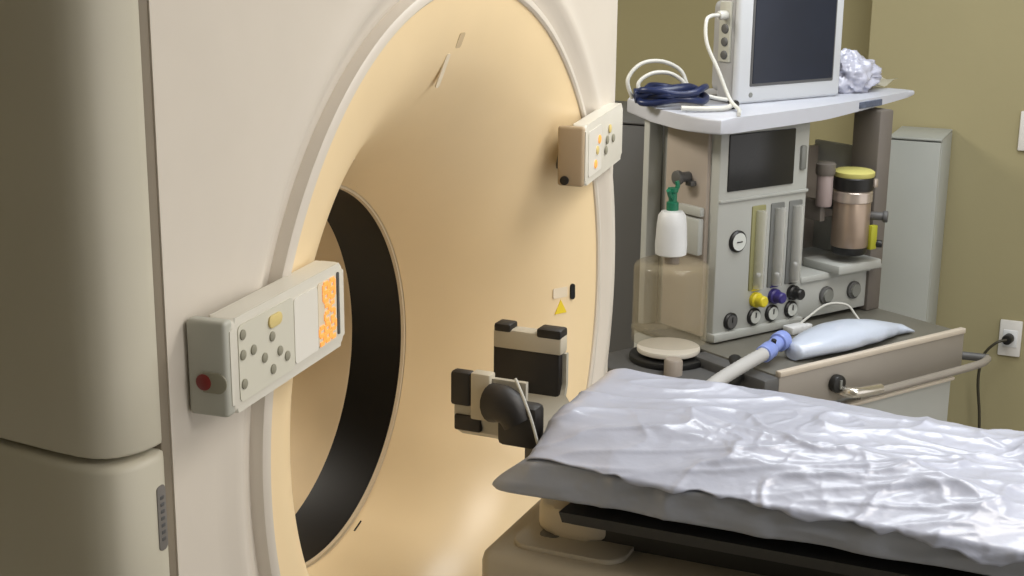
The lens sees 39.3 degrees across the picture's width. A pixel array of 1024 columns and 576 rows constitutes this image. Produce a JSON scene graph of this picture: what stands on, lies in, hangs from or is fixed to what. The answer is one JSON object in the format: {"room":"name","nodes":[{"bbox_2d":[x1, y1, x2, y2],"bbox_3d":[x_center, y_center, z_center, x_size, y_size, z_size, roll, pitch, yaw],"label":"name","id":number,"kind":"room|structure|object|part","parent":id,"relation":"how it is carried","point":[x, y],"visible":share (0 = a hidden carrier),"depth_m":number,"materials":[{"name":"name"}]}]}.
{"room":"radiology room","nodes":[
{"label":"radiology room","id":0,"kind":"room"},
{"bbox_2d":[615,0,872,144],"bbox_3d":[-0.244,-0.984,5.733,3.390,2.750,0.150,7,16,23],"label":"wall","id":1,"kind":"structure","parent":0,"point":[672,31],"depth_m":5.28,"materials":[{"name":"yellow paint"}]},
{"bbox_2d":[868,0,1023,430],"bbox_3d":[3.075,-0.543,4.149,4.010,2.750,0.200,7,16,23],"label":"wall","id":2,"kind":"structure","parent":0,"point":[962,61],"depth_m":4.77,"materials":[{"name":"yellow paint"}]},
{"bbox_2d":[997,319,1022,356],"bbox_3d":[1.679,0.169,4.837,0.072,0.124,0.016,7,16,23],"label":"wall socket","id":3,"kind":"object","parent":2,"relation":"attached to","point":[1013,327],"visible":0.99,"depth_m":4.83,"materials":[{"name":"white plastic"}]},
{"bbox_2d":[976,333,1013,427],"bbox_3d":[1.569,0.422,4.807,0.097,0.520,0.255,12,18,36],"label":"power cord","id":4,"kind":"object","parent":3,"relation":"hanging from","point":[1007,339],"visible":0.51,"depth_m":4.84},
{"bbox_2d":[1017,111,1023,150],"bbox_3d":[1.707,-0.505,4.652,0.120,0.130,0.020,7,16,23],"label":"wall switch","id":5,"kind":"object","parent":2,"relation":"attached to","point":[1020,147],"visible":1,"depth_m":4.67,"materials":[{"name":"white plastic"}]},
{"bbox_3d":[0.154,1.409,2.160,7.400,0.100,6.950,7,16,23],"label":"floor","id":6,"kind":"structure","parent":0,"visible":0},
{"bbox_2d":[0,0,622,575],"bbox_3d":[-0.497,0.154,2.677,0.985,1.900,1.792,7,16,23],"label":"gantry","id":7,"kind":"object","parent":6,"relation":"on","point":[251,251],"visible":0.97,"depth_m":1.94,"materials":[{"name":"plastic"}]},
{"bbox_2d":[156,484,167,550],"bbox_3d":[-0.428,0.280,1.749,0.006,0.084,0.016,7,16,23],"label":"vent grille","id":8,"kind":"object","parent":7,"relation":"attached to","point":[161,489],"depth_m":1.75,"materials":[{"name":"grey plastic"}]},
{"bbox_3d":[-0.370,0.097,1.765,0.055,0.123,0.023,5,15,18],"label":"panel","id":9,"kind":"part","parent":7,"relation":"part of","materials":[{"name":"white plastic"}]},
{"bbox_3d":[-0.309,0.058,1.910,0.066,0.127,0.328,7,16,23],"label":"control panel","id":10,"kind":"part","parent":7,"relation":"part of","materials":[{"name":"white plastic"}]},
{"bbox_3d":[-0.258,0.033,2.002,0.002,0.094,0.059,5,15,18],"label":"digit panel","id":11,"kind":"part","parent":7,"relation":"part of","materials":[{"name":"orange plastic"}]},
{"bbox_3d":[0.117,-0.261,2.837,0.054,0.120,0.020,5,15,17],"label":"panel","id":12,"kind":"part","parent":7,"relation":"part of","materials":[{"name":"beige plastic"}]},
{"bbox_3d":[0.177,-0.301,2.969,0.030,0.133,0.304,5,15,17],"label":"control panel","id":13,"kind":"part","parent":7,"relation":"part of","materials":[{"name":"beige plastic"}]},
{"bbox_2d":[609,100,663,352],"bbox_3d":[0.249,0.040,4.744,0.580,1.268,0.470,7,16,23],"label":"storage cabinet","id":14,"kind":"object","parent":6,"relation":"on","point":[628,171],"visible":0.02,"depth_m":4.38,"materials":[{"name":"grey metal"}]},
{"bbox_3d":[0.160,0.062,4.539,0.574,1.186,0.020,7,16,23],"label":"door","id":15,"kind":"part","parent":14,"relation":"part of","materials":[{"name":"grey metal"}]},
{"bbox_2d":[482,498,987,575],"bbox_3d":[1.000,0.860,2.231,2.125,0.944,0.500,7,16,23],"label":"table","id":16,"kind":"object","parent":6,"relation":"on","point":[553,537],"visible":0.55,"depth_m":2.29,"materials":[{"name":"beige plastic"}]},
{"bbox_2d":[451,319,568,457],"bbox_3d":[0.033,0.216,2.479,0.262,0.230,0.314,7,16,23],"label":"holder","id":17,"kind":"object","parent":16,"relation":"attached to","point":[513,404],"visible":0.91,"depth_m":2.42,"materials":[{"name":"black plastic"}]},
{"bbox_2d":[480,383,527,429],"bbox_3d":[-0.005,0.198,2.349,0.078,0.071,0.066,12,19,39],"label":"cushion","id":18,"kind":"object","parent":17,"relation":"on","point":[503,406],"depth_m":2.33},
{"bbox_3d":[0.021,0.200,2.315,0.050,0.103,0.016,11,18,35],"label":"strap cord","id":19,"kind":"part","parent":17,"relation":"part of","materials":[{"name":"white plastic"}]},
{"bbox_3d":[0.156,0.396,2.495,0.195,0.016,0.370,7,16,23],"label":"plate","id":20,"kind":"part","parent":16,"relation":"part of","materials":[{"name":"beige plastic"}]},
{"bbox_3d":[1.038,0.474,2.116,1.850,0.059,0.230,7,16,23],"label":"slide rail","id":21,"kind":"part","parent":16,"relation":"part of","materials":[{"name":"black metal"}]},
{"bbox_2d":[492,457,1023,575],"bbox_3d":[0.953,0.337,2.119,1.940,0.132,0.503,7,16,23],"label":"mattress","id":22,"kind":"object","parent":16,"relation":"on","point":[540,478],"visible":0.35,"depth_m":2.14,"materials":[{"name":"grey fabric"}]},
{"bbox_2d":[526,368,1023,566],"bbox_3d":[0.952,0.312,2.115,1.840,0.099,0.527,7,16,23],"label":"plastic sheet","id":23,"kind":"object","parent":22,"relation":"on","point":[935,483],"visible":1,"depth_m":2.21,"materials":[{"name":"white plastic"}]},
{"bbox_2d":[607,87,990,421],"bbox_3d":[0.742,0.167,4.062,1.176,1.372,0.836,-9,18,-34],"label":"machine","id":24,"kind":"object","parent":6,"relation":"on","point":[753,195],"visible":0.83,"depth_m":3.90,"materials":[{"name":"metal"}]},
{"bbox_3d":[0.386,-0.187,4.000,0.050,0.589,0.025,-9,18,-34],"label":"post","id":25,"kind":"part","parent":24,"relation":"part of","materials":[{"name":"grey metal"}]},
{"bbox_2d":[607,347,715,380],"bbox_3d":[0.398,0.206,3.793,0.422,0.042,0.398,7,16,23],"label":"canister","id":26,"kind":"object","parent":24,"relation":"on","point":[701,364],"depth_m":3.76,"materials":[{"name":"grey plastic"}]},
{"bbox_2d":[655,180,686,257],"bbox_3d":[0.416,-0.182,3.727,0.084,0.198,0.084,-9,18,-34],"label":"bottle","id":27,"kind":"object","parent":24,"relation":"on","point":[671,229],"visible":1,"depth_m":3.70,"materials":[{"name":"white plastic"}]},
{"bbox_2d":[626,59,738,111],"bbox_3d":[0.462,-0.543,3.807,0.275,0.121,0.236,9,17,30],"label":"cable","id":28,"kind":"object","parent":24,"relation":"on","point":[652,94],"visible":0.98,"depth_m":3.77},
{"bbox_3d":[0.477,-0.163,3.889,0.032,0.570,0.165,-9,18,-34],"label":"flank panel","id":29,"kind":"part","parent":24,"relation":"part of","materials":[{"name":"beige plastic"}]},
{"bbox_2d":[704,13,741,116],"bbox_3d":[0.553,-0.583,3.728,0.064,0.242,0.267,-3,15,-14],"label":"cable","id":30,"kind":"object","parent":24,"relation":"on","point":[712,15],"visible":1,"depth_m":3.77,"materials":[{"name":"white plastic"}]},
{"bbox_2d":[706,330,791,382],"bbox_3d":[0.579,0.186,3.566,0.054,0.063,0.471,10,17,33],"label":"hose","id":31,"kind":"object","parent":24,"relation":"on","point":[781,340],"visible":0.79,"depth_m":3.62,"materials":[{"name":"white plastic"}]},
{"bbox_3d":[0.663,-0.161,3.909,0.332,0.589,0.050,-9,18,-34],"label":"flow panel","id":32,"kind":"part","parent":24,"relation":"part of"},
{"bbox_3d":[0.676,0.035,3.913,0.042,0.042,0.040,-9,18,-34],"label":"flow knob","id":33,"kind":"part","parent":24,"relation":"part of","materials":[{"name":"yellow plastic"}]},
{"bbox_2d":[627,87,914,134],"bbox_3d":[0.744,-0.520,4.057,0.972,0.039,0.540,-9,18,-34],"label":"shelf","id":34,"kind":"object","parent":24,"relation":"attached to","point":[795,113],"depth_m":3.83,"materials":[{"name":"white plastic"}]},
{"bbox_2d":[709,0,843,103],"bbox_3d":[0.715,-0.699,3.995,0.448,0.339,0.170,-9,18,-34],"label":"patient monitor","id":35,"kind":"object","parent":24,"relation":"on","point":[764,50],"visible":0.95,"depth_m":3.92,"materials":[{"name":"grey plastic"}]},
{"bbox_3d":[0.575,-0.689,3.861,0.010,0.162,0.044,-9,18,-34],"label":"port panel","id":36,"kind":"part","parent":35,"relation":"part of","materials":[{"name":"beige plastic"}]},
{"bbox_3d":[0.775,-0.695,3.939,0.326,0.266,0.009,-9,18,-34],"label":"screen frame","id":37,"kind":"part","parent":35,"relation":"part of","materials":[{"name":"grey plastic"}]},
{"bbox_3d":[0.734,0.025,3.953,0.042,0.042,0.040,-9,18,-34],"label":"flow knob","id":38,"kind":"part","parent":24,"relation":"part of","materials":[{"name":"purple plastic"}]},
{"bbox_2d":[631,307,950,375],"bbox_3d":[0.795,0.117,4.044,0.725,0.014,0.566,-9,18,-34],"label":"countertop","id":39,"kind":"structure","parent":24,"relation":"on","point":[742,346],"depth_m":3.95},
{"bbox_3d":[0.793,0.015,3.994,0.042,0.042,0.040,-9,18,-34],"label":"flow knob","id":40,"kind":"part","parent":24,"relation":"part of","materials":[{"name":"black plastic"}]},
{"bbox_2d":[783,322,811,334],"bbox_3d":[0.798,0.111,3.991,0.090,0.022,0.040,-9,18,-34],"label":"clip","id":41,"kind":"object","parent":24,"relation":"on","point":[794,328],"visible":0.8,"depth_m":3.97,"materials":[{"name":"white plastic"}]},
{"bbox_3d":[0.854,-0.227,4.095,0.020,0.060,0.090,-9,18,-34],"label":"valve stem","id":42,"kind":"part","parent":24,"relation":"part of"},
{"bbox_3d":[0.863,-0.221,4.154,0.279,0.040,0.030,-9,18,-34],"label":"manifold rail","id":43,"kind":"part","parent":24,"relation":"part of","materials":[{"name":"grey metal"}]},
{"bbox_2d":[798,302,859,323],"bbox_3d":[0.876,0.079,4.044,0.244,0.056,0.063,-6,16,-25],"label":"tube","id":44,"kind":"object","parent":24,"relation":"on","point":[830,303],"visible":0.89,"depth_m":4.08,"materials":[{"name":"white plastic"}]},
{"bbox_3d":[0.864,-0.013,4.248,0.338,0.110,0.270,-9,18,-34],"label":"bay panel","id":45,"kind":"part","parent":24,"relation":"part of","materials":[{"name":"grey metal"}]},
{"bbox_3d":[0.844,0.248,3.725,0.048,0.048,0.022,-9,18,-34],"label":"round knob","id":46,"kind":"part","parent":24,"relation":"part of","materials":[{"name":"black plastic"}]},
{"bbox_2d":[784,319,914,360],"bbox_3d":[0.917,0.119,3.858,0.470,0.071,0.138,-10,18,-35],"label":"bag","id":47,"kind":"object","parent":24,"relation":"on","point":[832,337],"visible":0.98,"depth_m":3.77,"materials":[{"name":"plastic"}]},
{"bbox_2d":[825,166,887,255],"bbox_3d":[0.964,-0.219,4.086,0.200,0.241,0.116,11,18,36],"label":"vaporizer","id":48,"kind":"object","parent":24,"relation":"on","point":[852,234],"visible":0.99,"depth_m":4.05,"materials":[{"name":"metal"}]},
{"bbox_3d":[0.907,0.266,3.747,0.120,0.032,0.068,-9,18,-34],"label":"rail","id":49,"kind":"part","parent":24,"relation":"part of","materials":[{"name":"silver metal"}]},
{"bbox_2d":[838,48,881,93],"bbox_3d":[0.994,-0.641,4.202,0.225,0.127,0.163,-9,18,-34],"label":"crumpled bag","id":50,"kind":"object","parent":24,"relation":"on","point":[857,74],"visible":0.71,"depth_m":4.14,"materials":[{"name":"white plastic"}]},
{"bbox_3d":[1.038,-0.231,4.197,0.057,0.589,0.100,-9,18,-34],"label":"post","id":51,"kind":"part","parent":24,"relation":"part of","materials":[{"name":"metal"}]},
{"bbox_2d":[872,77,896,86],"bbox_3d":[1.091,-0.616,4.305,0.120,0.026,0.070,-9,18,-34],"label":"folded paper","id":52,"kind":"object","parent":24,"relation":"on","point":[884,82],"visible":0.47,"depth_m":4.30,"materials":[{"name":"beige paper"}]},
{"bbox_3d":[0.950,0.414,3.896,0.690,0.230,0.027,-9,18,-34],"label":"drawer","id":53,"kind":"part","parent":24,"relation":"part of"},
{"bbox_3d":[1.130,0.242,3.889,0.565,0.021,0.041,-10,18,-36],"label":"grab rail","id":54,"kind":"part","parent":24,"relation":"part of","materials":[{"name":"metal"}]},
{"bbox_2d":[878,126,952,323],"bbox_3d":[1.327,0.070,4.822,0.166,1.192,0.260,7,16,23],"label":"storage cabinet","id":55,"kind":"object","parent":6,"relation":"on","point":[919,164],"visible":0.44,"depth_m":4.64,"materials":[{"name":"white metal"}]}
]}

